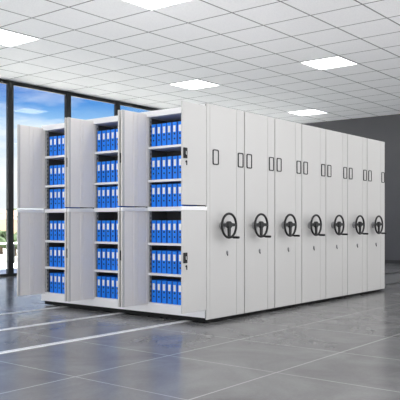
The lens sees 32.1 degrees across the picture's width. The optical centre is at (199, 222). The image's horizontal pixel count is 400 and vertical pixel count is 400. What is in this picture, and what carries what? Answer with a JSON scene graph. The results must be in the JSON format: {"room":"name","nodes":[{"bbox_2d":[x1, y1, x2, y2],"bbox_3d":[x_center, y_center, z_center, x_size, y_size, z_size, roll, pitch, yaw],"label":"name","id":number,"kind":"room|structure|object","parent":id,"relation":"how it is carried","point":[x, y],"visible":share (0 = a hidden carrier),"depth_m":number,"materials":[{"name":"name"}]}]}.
{"room":"archive room","nodes":[
{"label":"archive room","id":0,"kind":"room"},
{"bbox_2d":[0,0,399,123],"bbox_3d":[0.946,-2.830,8.922,12.950,0.200,18.800,0,0,39],"label":"ceiling","id":1,"kind":"structure","parent":0,"point":[116,50],"depth_m":11.15,"materials":[{"name":"tile"}]},
{"bbox_2d":[0,28,39,46],"bbox_3d":[-2.875,-2.724,10.249,0.720,0.012,0.720,0,0,39],"label":"recessed light","id":2,"kind":"object","parent":1,"relation":"in","point":[8,38],"visible":1,"depth_m":10.27,"materials":[{"name":"white"}]},
{"bbox_2d":[123,0,190,10],"bbox_3d":[-0.565,-2.724,8.404,0.720,0.012,0.720,0,0,39],"label":"recessed light","id":3,"kind":"object","parent":1,"relation":"in","point":[151,5],"visible":1,"depth_m":8.63,"materials":[{"name":"white"}]},
{"bbox_2d":[169,79,219,89],"bbox_3d":[-0.107,-2.724,13.713,0.720,0.012,0.720,0,0,39],"label":"recessed light","id":4,"kind":"object","parent":1,"relation":"in","point":[196,83],"visible":1,"depth_m":13.69,"materials":[{"name":"white"}]},
{"bbox_2d":[288,109,326,115],"bbox_3d":[2.660,-2.724,17.178,0.720,0.012,0.720,0,0,39],"label":"recessed light","id":5,"kind":"object","parent":1,"relation":"in","point":[309,111],"visible":1,"depth_m":17.17,"materials":[{"name":"white"}]},
{"bbox_2d":[300,56,357,69],"bbox_3d":[2.202,-2.724,11.869,0.720,0.012,0.720,0,0,39],"label":"recessed light","id":6,"kind":"object","parent":1,"relation":"in","point":[335,61],"visible":1,"depth_m":11.82,"materials":[{"name":"white"}]},
{"bbox_2d":[0,263,399,399],"bbox_3d":[0.946,1.130,8.922,12.950,0.200,18.800,0,0,39],"label":"floor","id":7,"kind":"structure","parent":0,"point":[344,348],"depth_m":5.39,"materials":[{"name":"grey tile"}]},
{"bbox_2d":[0,79,7,276],"bbox_3d":[-4.146,-0.850,12.778,0.080,3.760,1.440,0,0,39],"label":"window","id":8,"kind":"structure","parent":7,"relation":"on","point":[2,81],"depth_m":13.25,"materials":[{"name":"black metal"}]},
{"bbox_2d":[0,306,66,314],"bbox_3d":[-2.508,1.027,7.457,0.064,0.006,11.800,0,0,39],"label":"rail","id":9,"kind":"object","parent":7,"relation":"on","point":[59,306],"visible":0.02,"depth_m":8.11,"materials":[{"name":"metal"}]},
{"bbox_2d":[6,80,65,275],"bbox_3d":[-3.247,-0.850,13.903,0.080,3.760,1.440,0,0,39],"label":"window","id":10,"kind":"structure","parent":7,"relation":"on","point":[10,86],"depth_m":13.36,"materials":[{"name":"black metal"}]},
{"bbox_2d":[0,312,121,330],"bbox_3d":[-1.750,1.027,6.852,0.064,0.006,11.800,0,0,39],"label":"rail","id":11,"kind":"object","parent":7,"relation":"on","point":[119,312],"visible":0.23,"depth_m":7.18,"materials":[{"name":"metal"}]},
{"bbox_2d":[64,91,115,122],"bbox_3d":[-2.349,-0.850,15.028,0.080,3.760,1.440,0,0,39],"label":"window","id":12,"kind":"structure","parent":7,"relation":"on","point":[67,98],"depth_m":14.55,"materials":[{"name":"black metal"}]},
{"bbox_2d":[0,320,189,353],"bbox_3d":[-0.977,1.027,6.234,0.064,0.006,11.800,0,0,39],"label":"rail","id":13,"kind":"object","parent":7,"relation":"on","point":[124,331],"visible":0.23,"depth_m":6.20,"materials":[{"name":"metal"}]},
{"bbox_2d":[17,101,243,321],"bbox_3d":[-0.794,-0.095,7.929,2.830,2.236,1.052,0,0,39],"label":"shelving unit","id":14,"kind":"object","parent":7,"relation":"on","point":[211,148],"visible":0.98,"depth_m":7.51,"materials":[{"name":"metal"}]},
{"bbox_2d":[49,136,52,155],"bbox_3d":[-1.774,-0.947,8.720,0.074,0.243,0.242,0,0,39],"label":"binder","id":15,"kind":"object","parent":14,"relation":"on","point":[50,138],"visible":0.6,"depth_m":8.62,"materials":[{"name":"plastic"}]},
{"bbox_2d":[50,189,53,208],"bbox_3d":[-1.772,-0.292,8.721,0.074,0.243,0.242,0,0,39],"label":"binder","id":16,"kind":"object","parent":14,"relation":"on","point":[51,190],"visible":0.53,"depth_m":8.62,"materials":[{"name":"plastic"}]},
{"bbox_2d":[50,166,53,184],"bbox_3d":[-1.772,-0.587,8.721,0.074,0.243,0.242,0,0,39],"label":"binder","id":17,"kind":"object","parent":14,"relation":"on","point":[51,167],"visible":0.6,"depth_m":8.62,"materials":[{"name":"plastic"}]},
{"bbox_2d":[50,221,53,239],"bbox_3d":[-1.771,0.096,8.722,0.074,0.243,0.242,0,0,39],"label":"binder","id":18,"kind":"object","parent":14,"relation":"on","point":[51,222],"visible":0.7,"depth_m":8.62,"materials":[{"name":"plastic"}]},
{"bbox_2d":[53,136,57,155],"bbox_3d":[-1.715,-0.947,8.672,0.074,0.243,0.242,0,0,39],"label":"binder","id":19,"kind":"object","parent":14,"relation":"on","point":[55,138],"visible":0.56,"depth_m":8.57,"materials":[{"name":"plastic"}]},
{"bbox_2d":[54,189,56,208],"bbox_3d":[-1.710,-0.292,8.676,0.074,0.243,0.242,0,0,39],"label":"binder","id":20,"kind":"object","parent":14,"relation":"on","point":[55,190],"visible":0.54,"depth_m":8.58,"materials":[{"name":"plastic"}]},
{"bbox_2d":[54,165,57,184],"bbox_3d":[-1.711,-0.587,8.677,0.074,0.243,0.242,0,0,39],"label":"binder","id":21,"kind":"object","parent":14,"relation":"on","point":[55,166],"visible":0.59,"depth_m":8.57,"materials":[{"name":"plastic"}]},
{"bbox_2d":[54,247,57,266],"bbox_3d":[-1.712,0.423,8.675,0.074,0.243,0.242,0,0,39],"label":"binder","id":22,"kind":"object","parent":14,"relation":"on","point":[55,248],"visible":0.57,"depth_m":8.57,"materials":[{"name":"plastic"}]},
{"bbox_2d":[54,221,57,239],"bbox_3d":[-1.712,0.096,8.675,0.074,0.243,0.242,0,0,39],"label":"binder","id":23,"kind":"object","parent":14,"relation":"on","point":[55,222],"visible":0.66,"depth_m":8.57,"materials":[{"name":"plastic"}]},
{"bbox_2d":[49,246,64,266],"bbox_3d":[-1.774,0.423,8.720,0.074,0.243,0.242,0,0,39],"label":"binder","id":24,"kind":"object","parent":14,"relation":"on","point":[51,249],"visible":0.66,"depth_m":8.62,"materials":[{"name":"plastic"}]},
{"bbox_2d":[50,272,63,292],"bbox_3d":[-1.770,0.746,8.725,0.074,0.243,0.242,0,0,39],"label":"binder","id":25,"kind":"object","parent":14,"relation":"on","point":[51,274],"visible":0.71,"depth_m":8.63,"materials":[{"name":"plastic"}]},
{"bbox_2d":[57,189,61,208],"bbox_3d":[-1.655,-0.292,8.624,0.074,0.243,0.242,0,0,39],"label":"binder","id":26,"kind":"object","parent":14,"relation":"on","point":[59,191],"visible":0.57,"depth_m":8.53,"materials":[{"name":"plastic"}]},
{"bbox_2d":[54,272,64,292],"bbox_3d":[-1.711,0.746,8.677,0.074,0.243,0.242,0,0,39],"label":"binder","id":27,"kind":"object","parent":14,"relation":"on","point":[55,274],"visible":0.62,"depth_m":8.58,"materials":[{"name":"plastic"}]},
{"bbox_2d":[58,165,61,184],"bbox_3d":[-1.652,-0.587,8.626,0.074,0.243,0.242,0,0,39],"label":"binder","id":28,"kind":"object","parent":14,"relation":"on","point":[59,166],"visible":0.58,"depth_m":8.52,"materials":[{"name":"plastic"}]},
{"bbox_2d":[58,247,61,266],"bbox_3d":[-1.653,0.423,8.625,0.074,0.243,0.242,0,0,39],"label":"binder","id":29,"kind":"object","parent":14,"relation":"on","point":[59,248],"visible":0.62,"depth_m":8.52,"materials":[{"name":"plastic"}]},
{"bbox_2d":[58,136,61,154],"bbox_3d":[-1.651,-0.947,8.627,0.074,0.243,0.242,0,0,39],"label":"binder","id":30,"kind":"object","parent":14,"relation":"on","point":[59,137],"visible":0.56,"depth_m":8.53,"materials":[{"name":"plastic"}]},
{"bbox_2d":[58,221,61,239],"bbox_3d":[-1.651,0.096,8.629,0.074,0.243,0.242,0,0,39],"label":"binder","id":31,"kind":"object","parent":14,"relation":"on","point":[59,222],"visible":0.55,"depth_m":8.53,"materials":[{"name":"plastic"}]},
{"bbox_2d":[58,273,64,292],"bbox_3d":[-1.654,0.746,8.625,0.074,0.243,0.242,0,0,39],"label":"binder","id":32,"kind":"object","parent":14,"relation":"on","point":[59,274],"visible":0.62,"depth_m":8.53,"materials":[{"name":"plastic"}]},
{"bbox_2d":[62,135,64,154],"bbox_3d":[-1.594,-0.947,8.577,0.074,0.243,0.242,0,0,39],"label":"binder","id":33,"kind":"object","parent":14,"relation":"on","point":[63,136],"visible":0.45,"depth_m":8.48,"materials":[{"name":"plastic"}]},
{"bbox_2d":[62,221,64,240],"bbox_3d":[-1.593,0.096,8.577,0.074,0.243,0.242,0,0,39],"label":"binder","id":34,"kind":"object","parent":14,"relation":"on","point":[63,222],"visible":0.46,"depth_m":8.48,"materials":[{"name":"plastic"}]},
{"bbox_2d":[62,247,64,266],"bbox_3d":[-1.592,0.423,8.581,0.074,0.243,0.242,0,0,39],"label":"binder","id":35,"kind":"object","parent":14,"relation":"on","point":[63,248],"visible":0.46,"depth_m":8.49,"materials":[{"name":"plastic"}]},
{"bbox_2d":[62,274,64,293],"bbox_3d":[-1.593,0.746,8.578,0.074,0.243,0.242,0,0,39],"label":"binder","id":36,"kind":"object","parent":14,"relation":"on","point":[63,275],"visible":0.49,"depth_m":8.48,"materials":[{"name":"plastic"}]},
{"bbox_2d":[62,165,64,184],"bbox_3d":[-1.594,-0.587,8.576,0.074,0.243,0.242,0,0,39],"label":"binder","id":37,"kind":"object","parent":14,"relation":"on","point":[63,166],"visible":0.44,"depth_m":8.48,"materials":[{"name":"plastic"}]},
{"bbox_2d":[62,189,79,208],"bbox_3d":[-1.592,-0.292,8.579,0.074,0.243,0.242,0,0,39],"label":"binder","id":38,"kind":"object","parent":14,"relation":"on","point":[63,190],"visible":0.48,"depth_m":8.49,"materials":[{"name":"plastic"}]},
{"bbox_2d":[97,187,101,207],"bbox_3d":[-1.099,-0.292,8.188,0.074,0.243,0.242,0,0,39],"label":"binder","id":39,"kind":"object","parent":14,"relation":"on","point":[99,189],"visible":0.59,"depth_m":8.09,"materials":[{"name":"plastic"}]},
{"bbox_2d":[97,162,101,182],"bbox_3d":[-1.103,-0.587,8.184,0.074,0.243,0.242,0,0,39],"label":"binder","id":40,"kind":"object","parent":14,"relation":"on","point":[99,164],"visible":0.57,"depth_m":8.08,"materials":[{"name":"plastic"}]},
{"bbox_2d":[97,131,101,151],"bbox_3d":[-1.101,-0.947,8.188,0.074,0.243,0.242,0,0,39],"label":"binder","id":41,"kind":"object","parent":14,"relation":"on","point":[99,133],"visible":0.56,"depth_m":8.09,"materials":[{"name":"plastic"}]},
{"bbox_2d":[97,221,101,240],"bbox_3d":[-1.102,0.096,8.184,0.074,0.243,0.242,0,0,39],"label":"binder","id":42,"kind":"object","parent":14,"relation":"on","point":[99,223],"visible":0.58,"depth_m":8.09,"materials":[{"name":"plastic"}]},
{"bbox_2d":[97,248,107,269],"bbox_3d":[-1.101,0.423,8.186,0.074,0.243,0.242,0,0,39],"label":"binder","id":43,"kind":"object","parent":14,"relation":"on","point":[99,251],"visible":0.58,"depth_m":8.09,"materials":[{"name":"plastic"}]},
{"bbox_2d":[102,187,105,207],"bbox_3d":[-1.042,-0.292,8.137,0.074,0.243,0.242,0,0,39],"label":"binder","id":44,"kind":"object","parent":14,"relation":"on","point":[103,188],"visible":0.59,"depth_m":8.04,"materials":[{"name":"plastic"}]},
{"bbox_2d":[102,130,105,150],"bbox_3d":[-1.039,-0.947,8.140,0.074,0.243,0.242,0,0,39],"label":"binder","id":45,"kind":"object","parent":14,"relation":"on","point":[103,131],"visible":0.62,"depth_m":8.04,"materials":[{"name":"plastic"}]},
{"bbox_2d":[102,161,105,181],"bbox_3d":[-1.042,-0.587,8.136,0.074,0.243,0.242,0,0,39],"label":"binder","id":46,"kind":"object","parent":14,"relation":"on","point":[104,162],"visible":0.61,"depth_m":8.03,"materials":[{"name":"plastic"}]},
{"bbox_2d":[102,221,106,241],"bbox_3d":[-1.040,0.096,8.139,0.074,0.243,0.242,0,0,39],"label":"binder","id":47,"kind":"object","parent":14,"relation":"on","point":[103,222],"visible":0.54,"depth_m":8.04,"materials":[{"name":"plastic"}]},
{"bbox_2d":[97,275,114,296],"bbox_3d":[-1.103,0.746,8.184,0.074,0.243,0.242,0,0,39],"label":"binder","id":48,"kind":"object","parent":14,"relation":"on","point":[99,278],"visible":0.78,"depth_m":8.08,"materials":[{"name":"plastic"}]},
{"bbox_2d":[106,130,110,150],"bbox_3d":[-0.982,-0.947,8.090,0.074,0.243,0.242,0,0,39],"label":"binder","id":49,"kind":"object","parent":14,"relation":"on","point":[108,132],"visible":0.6,"depth_m":8.00,"materials":[{"name":"plastic"}]},
{"bbox_2d":[106,161,110,181],"bbox_3d":[-0.982,-0.587,8.090,0.074,0.243,0.242,0,0,39],"label":"binder","id":50,"kind":"object","parent":14,"relation":"on","point":[108,163],"visible":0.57,"depth_m":8.00,"materials":[{"name":"plastic"}]},
{"bbox_2d":[106,187,110,207],"bbox_3d":[-0.982,-0.292,8.090,0.074,0.243,0.242,0,0,39],"label":"binder","id":51,"kind":"object","parent":14,"relation":"on","point":[108,189],"visible":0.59,"depth_m":7.99,"materials":[{"name":"plastic"}]},
{"bbox_2d":[106,220,111,241],"bbox_3d":[-0.984,0.096,8.087,0.074,0.243,0.242,0,0,39],"label":"binder","id":52,"kind":"object","parent":14,"relation":"on","point":[108,222],"visible":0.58,"depth_m":7.99,"materials":[{"name":"plastic"}]},
{"bbox_2d":[102,248,115,269],"bbox_3d":[-1.039,0.423,8.139,0.074,0.243,0.242,0,0,39],"label":"binder","id":53,"kind":"object","parent":14,"relation":"on","point":[103,250],"visible":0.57,"depth_m":8.05,"materials":[{"name":"plastic"}]},
{"bbox_2d":[102,275,117,297],"bbox_3d":[-1.042,0.746,8.135,0.074,0.243,0.242,0,0,39],"label":"binder","id":54,"kind":"object","parent":14,"relation":"on","point":[103,277],"visible":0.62,"depth_m":8.04,"materials":[{"name":"plastic"}]},
{"bbox_2d":[106,276,117,297],"bbox_3d":[-0.982,0.746,8.088,0.074,0.243,0.242,0,0,39],"label":"binder","id":55,"kind":"object","parent":14,"relation":"on","point":[108,279],"visible":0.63,"depth_m":7.99,"materials":[{"name":"plastic"}]},
{"bbox_2d":[106,248,117,269],"bbox_3d":[-0.980,0.423,8.093,0.074,0.243,0.242,0,0,39],"label":"binder","id":56,"kind":"object","parent":14,"relation":"on","point":[108,251],"visible":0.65,"depth_m":8.00,"materials":[{"name":"plastic"}]},
{"bbox_2d":[111,129,115,149],"bbox_3d":[-0.924,-0.947,8.040,0.074,0.243,0.242,0,0,39],"label":"binder","id":57,"kind":"object","parent":14,"relation":"on","point":[113,131],"visible":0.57,"depth_m":7.94,"materials":[{"name":"plastic"}]},
{"bbox_2d":[111,161,115,181],"bbox_3d":[-0.923,-0.587,8.040,0.074,0.243,0.242,0,0,39],"label":"binder","id":58,"kind":"object","parent":14,"relation":"on","point":[113,163],"visible":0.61,"depth_m":7.94,"materials":[{"name":"plastic"}]},
{"bbox_2d":[111,187,115,207],"bbox_3d":[-0.919,-0.292,8.045,0.074,0.243,0.242,0,0,39],"label":"binder","id":59,"kind":"object","parent":14,"relation":"on","point":[113,189],"visible":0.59,"depth_m":7.95,"materials":[{"name":"plastic"}]},
{"bbox_2d":[111,249,115,269],"bbox_3d":[-0.920,0.423,8.046,0.074,0.243,0.242,0,0,39],"label":"binder","id":60,"kind":"object","parent":14,"relation":"on","point":[113,251],"visible":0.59,"depth_m":7.95,"materials":[{"name":"plastic"}]},
{"bbox_2d":[111,220,116,241],"bbox_3d":[-0.922,0.096,8.042,0.074,0.243,0.242,0,0,39],"label":"binder","id":61,"kind":"object","parent":14,"relation":"on","point":[113,222],"visible":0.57,"depth_m":7.94,"materials":[{"name":"plastic"}]},
{"bbox_2d":[111,277,116,298],"bbox_3d":[-0.922,0.746,8.041,0.074,0.243,0.242,0,0,39],"label":"binder","id":62,"kind":"object","parent":14,"relation":"on","point":[112,278],"visible":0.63,"depth_m":7.94,"materials":[{"name":"plastic"}]},
{"bbox_2d":[115,277,117,298],"bbox_3d":[-0.864,0.746,7.992,0.074,0.243,0.242,0,0,39],"label":"binder","id":63,"kind":"object","parent":14,"relation":"on","point":[116,279],"visible":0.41,"depth_m":7.91,"materials":[{"name":"plastic"}]},
{"bbox_2d":[116,186,134,207],"bbox_3d":[-0.863,-0.292,7.993,0.074,0.243,0.242,0,0,39],"label":"binder","id":64,"kind":"object","parent":14,"relation":"on","point":[116,186],"visible":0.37,"depth_m":7.91,"materials":[{"name":"plastic"}]},
{"bbox_2d":[151,220,155,242],"bbox_3d":[-0.429,0.096,7.652,0.074,0.243,0.242,0,0,39],"label":"binder","id":65,"kind":"object","parent":14,"relation":"on","point":[153,222],"visible":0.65,"depth_m":7.56,"materials":[{"name":"plastic"}]},
{"bbox_2d":[151,157,155,179],"bbox_3d":[-0.431,-0.587,7.651,0.074,0.243,0.242,0,0,39],"label":"binder","id":66,"kind":"object","parent":14,"relation":"on","point":[153,160],"visible":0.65,"depth_m":7.56,"materials":[{"name":"plastic"}]},
{"bbox_2d":[151,185,155,206],"bbox_3d":[-0.431,-0.292,7.648,0.074,0.243,0.242,0,0,39],"label":"binder","id":67,"kind":"object","parent":14,"relation":"on","point":[153,187],"visible":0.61,"depth_m":7.55,"materials":[{"name":"plastic"}]},
{"bbox_2d":[151,124,156,146],"bbox_3d":[-0.431,-0.947,7.649,0.074,0.243,0.242,0,0,39],"label":"binder","id":68,"kind":"object","parent":14,"relation":"on","point":[154,126],"visible":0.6,"depth_m":7.55,"materials":[{"name":"plastic"}]},
{"bbox_2d":[152,250,158,272],"bbox_3d":[-0.429,0.423,7.652,0.074,0.243,0.242,0,0,39],"label":"binder","id":69,"kind":"object","parent":14,"relation":"on","point":[154,252],"visible":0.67,"depth_m":7.55,"materials":[{"name":"plastic"}]},
{"bbox_2d":[156,220,161,242],"bbox_3d":[-0.372,0.096,7.602,0.074,0.243,0.242,0,0,39],"label":"binder","id":70,"kind":"object","parent":14,"relation":"on","point":[158,222],"visible":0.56,"depth_m":7.50,"materials":[{"name":"plastic"}]},
{"bbox_2d":[156,184,161,206],"bbox_3d":[-0.373,-0.292,7.603,0.074,0.243,0.242,0,0,39],"label":"binder","id":71,"kind":"object","parent":14,"relation":"on","point":[159,186],"visible":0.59,"depth_m":7.50,"materials":[{"name":"plastic"}]},
{"bbox_2d":[156,157,161,179],"bbox_3d":[-0.373,-0.587,7.601,0.074,0.243,0.242,0,0,39],"label":"binder","id":72,"kind":"object","parent":14,"relation":"on","point":[158,159],"visible":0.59,"depth_m":7.50,"materials":[{"name":"plastic"}]},
{"bbox_2d":[152,279,165,302],"bbox_3d":[-0.428,0.746,7.653,0.074,0.243,0.242,0,0,39],"label":"binder","id":73,"kind":"object","parent":14,"relation":"on","point":[154,282],"visible":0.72,"depth_m":7.55,"materials":[{"name":"plastic"}]},
{"bbox_2d":[157,124,161,145],"bbox_3d":[-0.370,-0.947,7.604,0.074,0.243,0.242,0,0,39],"label":"binder","id":74,"kind":"object","parent":14,"relation":"on","point":[159,126],"visible":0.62,"depth_m":7.50,"materials":[{"name":"plastic"}]},
{"bbox_2d":[157,250,166,272],"bbox_3d":[-0.368,0.423,7.606,0.074,0.243,0.242,0,0,39],"label":"binder","id":75,"kind":"object","parent":14,"relation":"on","point":[159,253],"visible":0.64,"depth_m":7.51,"materials":[{"name":"plastic"}]},
{"bbox_2d":[162,184,166,206],"bbox_3d":[-0.314,-0.292,7.554,0.074,0.243,0.242,0,0,39],"label":"binder","id":76,"kind":"object","parent":14,"relation":"on","point":[164,186],"visible":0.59,"depth_m":7.46,"materials":[{"name":"plastic"}]},
{"bbox_2d":[162,220,166,242],"bbox_3d":[-0.312,0.096,7.556,0.074,0.243,0.242,0,0,39],"label":"binder","id":77,"kind":"object","parent":14,"relation":"on","point":[164,222],"visible":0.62,"depth_m":7.46,"materials":[{"name":"plastic"}]},
{"bbox_2d":[162,123,166,145],"bbox_3d":[-0.312,-0.947,7.556,0.074,0.243,0.242,0,0,39],"label":"binder","id":78,"kind":"object","parent":14,"relation":"on","point":[164,125],"visible":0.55,"depth_m":7.46,"materials":[{"name":"plastic"}]},
{"bbox_2d":[162,157,166,178],"bbox_3d":[-0.312,-0.587,7.558,0.074,0.243,0.242,0,0,39],"label":"binder","id":79,"kind":"object","parent":14,"relation":"on","point":[164,159],"visible":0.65,"depth_m":7.46,"materials":[{"name":"plastic"}]},
{"bbox_2d":[157,279,174,302],"bbox_3d":[-0.370,0.746,7.605,0.074,0.243,0.242,0,0,39],"label":"binder","id":80,"kind":"object","parent":14,"relation":"on","point":[159,282],"visible":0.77,"depth_m":7.51,"materials":[{"name":"plastic"}]},
{"bbox_2d":[162,250,175,272],"bbox_3d":[-0.313,0.423,7.556,0.074,0.243,0.242,0,0,39],"label":"binder","id":81,"kind":"object","parent":14,"relation":"on","point":[164,253],"visible":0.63,"depth_m":7.46,"materials":[{"name":"plastic"}]},
{"bbox_2d":[167,184,171,206],"bbox_3d":[-0.252,-0.292,7.510,0.074,0.243,0.242,0,0,39],"label":"binder","id":82,"kind":"object","parent":14,"relation":"on","point":[169,186],"visible":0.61,"depth_m":7.42,"materials":[{"name":"plastic"}]},
{"bbox_2d":[167,220,171,242],"bbox_3d":[-0.252,0.096,7.511,0.074,0.243,0.242,0,0,39],"label":"binder","id":83,"kind":"object","parent":14,"relation":"on","point":[169,222],"visible":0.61,"depth_m":7.42,"materials":[{"name":"plastic"}]},
{"bbox_2d":[167,122,171,144],"bbox_3d":[-0.256,-0.947,7.506,0.074,0.243,0.242,0,0,39],"label":"binder","id":84,"kind":"object","parent":14,"relation":"on","point":[169,125],"visible":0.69,"depth_m":7.41,"materials":[{"name":"plastic"}]},
{"bbox_2d":[167,156,172,178],"bbox_3d":[-0.253,-0.587,7.510,0.074,0.243,0.242,0,0,39],"label":"binder","id":85,"kind":"object","parent":14,"relation":"on","point":[169,158],"visible":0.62,"depth_m":7.41,"materials":[{"name":"plastic"}]},
{"bbox_2d":[162,279,177,303],"bbox_3d":[-0.312,0.746,7.557,0.074,0.243,0.242,0,0,39],"label":"binder","id":86,"kind":"object","parent":14,"relation":"on","point":[164,283],"visible":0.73,"depth_m":7.46,"materials":[{"name":"plastic"}]},
{"bbox_2d":[167,280,180,303],"bbox_3d":[-0.252,0.746,7.512,0.074,0.243,0.242,0,0,39],"label":"binder","id":87,"kind":"object","parent":14,"relation":"on","point":[169,283],"visible":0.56,"depth_m":7.42,"materials":[{"name":"plastic"}]},
{"bbox_2d":[167,250,180,273],"bbox_3d":[-0.255,0.423,7.507,0.074,0.243,0.242,0,0,39],"label":"binder","id":88,"kind":"object","parent":14,"relation":"on","point":[169,253],"visible":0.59,"depth_m":7.41,"materials":[{"name":"plastic"}]},
{"bbox_2d":[172,184,177,206],"bbox_3d":[-0.194,-0.292,7.462,0.074,0.243,0.242,0,0,39],"label":"binder","id":89,"kind":"object","parent":14,"relation":"on","point":[174,186],"visible":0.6,"depth_m":7.37,"materials":[{"name":"plastic"}]},
{"bbox_2d":[172,220,177,242],"bbox_3d":[-0.196,0.096,7.461,0.074,0.243,0.242,0,0,39],"label":"binder","id":90,"kind":"object","parent":14,"relation":"on","point":[174,222],"visible":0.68,"depth_m":7.36,"materials":[{"name":"plastic"}]},
{"bbox_2d":[172,251,177,273],"bbox_3d":[-0.197,0.423,7.459,0.074,0.243,0.242,0,0,39],"label":"binder","id":91,"kind":"object","parent":14,"relation":"on","point":[174,253],"visible":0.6,"depth_m":7.36,"materials":[{"name":"plastic"}]},
{"bbox_2d":[172,122,177,144],"bbox_3d":[-0.197,-0.947,7.459,0.074,0.243,0.242,0,0,39],"label":"binder","id":92,"kind":"object","parent":14,"relation":"on","point":[174,124],"visible":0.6,"depth_m":7.36,"materials":[{"name":"plastic"}]},
{"bbox_2d":[173,156,177,178],"bbox_3d":[-0.191,-0.587,7.465,0.074,0.243,0.242,0,0,39],"label":"binder","id":93,"kind":"object","parent":14,"relation":"on","point":[175,158],"visible":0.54,"depth_m":7.37,"materials":[{"name":"plastic"}]},
{"bbox_2d":[172,281,180,304],"bbox_3d":[-0.195,0.746,7.462,0.074,0.243,0.242,0,0,39],"label":"binder","id":94,"kind":"object","parent":14,"relation":"on","point":[174,283],"visible":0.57,"depth_m":7.37,"materials":[{"name":"plastic"}]},
{"bbox_2d":[177,282,180,304],"bbox_3d":[-0.138,0.746,7.412,0.074,0.243,0.242,0,0,39],"label":"binder","id":95,"kind":"object","parent":14,"relation":"on","point":[178,283],"visible":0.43,"depth_m":7.33,"materials":[{"name":"plastic"}]},
{"bbox_2d":[178,121,180,143],"bbox_3d":[-0.137,-0.947,7.412,0.074,0.243,0.242,0,0,39],"label":"binder","id":96,"kind":"object","parent":14,"relation":"on","point":[179,122],"visible":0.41,"depth_m":7.32,"materials":[{"name":"plastic"}]},
{"bbox_2d":[178,220,180,242],"bbox_3d":[-0.136,0.096,7.416,0.074,0.243,0.242,0,0,39],"label":"binder","id":97,"kind":"object","parent":14,"relation":"on","point":[179,221],"visible":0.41,"depth_m":7.33,"materials":[{"name":"plastic"}]},
{"bbox_2d":[178,251,180,273],"bbox_3d":[-0.134,0.423,7.417,0.074,0.243,0.242,0,0,39],"label":"binder","id":98,"kind":"object","parent":14,"relation":"on","point":[179,252],"visible":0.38,"depth_m":7.33,"materials":[{"name":"plastic"}]},
{"bbox_2d":[178,155,180,177],"bbox_3d":[-0.133,-0.587,7.417,0.074,0.243,0.242,0,0,39],"label":"binder","id":99,"kind":"object","parent":14,"relation":"on","point":[179,157],"visible":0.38,"depth_m":7.33,"materials":[{"name":"plastic"}]},
{"bbox_2d":[178,183,196,206],"bbox_3d":[-0.137,-0.292,7.412,0.074,0.243,0.242,0,0,39],"label":"binder","id":100,"kind":"object","parent":14,"relation":"on","point":[179,184],"visible":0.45,"depth_m":7.32,"materials":[{"name":"plastic"}]},
{"bbox_2d":[114,101,158,115],"bbox_3d":[-1.450,-0.850,16.153,0.080,3.760,1.440,0,0,39],"label":"window","id":101,"kind":"structure","parent":7,"relation":"on","point":[118,104],"depth_m":15.88,"materials":[{"name":"black metal"}]},
{"bbox_2d":[241,112,273,315],"bbox_3d":[-0.272,-0.095,8.582,2.830,2.236,0.613,0,0,39],"label":"shelving unit","id":102,"kind":"object","parent":7,"relation":"on","point":[258,129],"visible":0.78,"depth_m":7.81,"materials":[{"name":"white metal"}]},
{"bbox_2d":[272,118,300,309],"bbox_3d":[0.111,-0.095,9.062,2.830,2.236,0.613,0,0,39],"label":"shelving unit","id":103,"kind":"object","parent":7,"relation":"on","point":[287,134],"visible":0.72,"depth_m":8.26,"materials":[{"name":"white metal"}]},
{"bbox_2d":[299,124,325,304],"bbox_3d":[0.494,-0.095,9.541,2.830,2.236,0.613,0,0,39],"label":"shelving unit","id":104,"kind":"object","parent":7,"relation":"on","point":[313,139],"visible":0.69,"depth_m":8.76,"materials":[{"name":"white metal"}]},
{"bbox_2d":[323,129,347,300],"bbox_3d":[0.876,-0.095,10.020,2.830,2.236,0.613,0,0,39],"label":"shelving unit","id":105,"kind":"object","parent":7,"relation":"on","point":[336,142],"visible":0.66,"depth_m":9.23,"materials":[{"name":"white metal"}]},
{"bbox_2d":[345,134,367,296],"bbox_3d":[1.259,-0.095,10.499,2.830,2.236,0.613,0,0,39],"label":"shelving unit","id":106,"kind":"object","parent":7,"relation":"on","point":[356,145],"visible":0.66,"depth_m":9.71,"materials":[{"name":"white metal"}]},
{"bbox_2d":[365,138,386,292],"bbox_3d":[1.642,-0.095,10.978,2.830,2.236,0.613,0,0,39],"label":"shelving unit","id":107,"kind":"object","parent":7,"relation":"on","point":[376,232],"visible":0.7,"depth_m":10.20,"materials":[{"name":"white metal"}]},
{"bbox_2d":[304,114,399,259],"bbox_3d":[6.789,-0.850,16.157,12.850,3.760,0.200,0,0,39],"label":"wall","id":108,"kind":"structure","parent":0,"point":[386,128],"depth_m":17.63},
{"label":"outside","id":109,"kind":"structure","parent":0,"visible":0},
{"bbox_2d":[0,248,16,262],"bbox_3d":[-98.111,1.780,213.463,388.950,0.300,320.000,0,0,39],"label":"ground","id":110,"kind":"structure","parent":109,"point":[2,256],"depth_m":32.58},
{"bbox_2d":[0,230,5,253],"bbox_3d":[-10.293,1.000,35.971,1.058,1.260,1.087,0,0,39],"label":"tree","id":111,"kind":"object","parent":110,"relation":"on","point":[2,238],"visible":0.67,"depth_m":35.73,"materials":[{"name":"green plant"}]},
{"bbox_2d":[0,217,16,233],"bbox_3d":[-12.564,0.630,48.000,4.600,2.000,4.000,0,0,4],"label":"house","id":112,"kind":"structure","parent":110,"relation":"on","point":[2,222],"depth_m":46.15,"materials":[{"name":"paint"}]},
{"bbox_2d":[4,232,16,255],"bbox_3d":[-9.121,0.999,33.966,0.891,1.262,0.914,0,0,39],"label":"tree","id":113,"kind":"object","parent":110,"relation":"on","point":[15,234],"visible":0.23,"depth_m":33.77,"materials":[{"name":"green plant"}]},
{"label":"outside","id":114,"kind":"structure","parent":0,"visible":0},
{"bbox_2d":[0,263,16,273],"bbox_3d":[-4.077,1.190,16.133,3.900,0.280,31.000,0,0,39],"label":"terrace","id":115,"kind":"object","parent":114,"point":[2,265],"depth_m":15.94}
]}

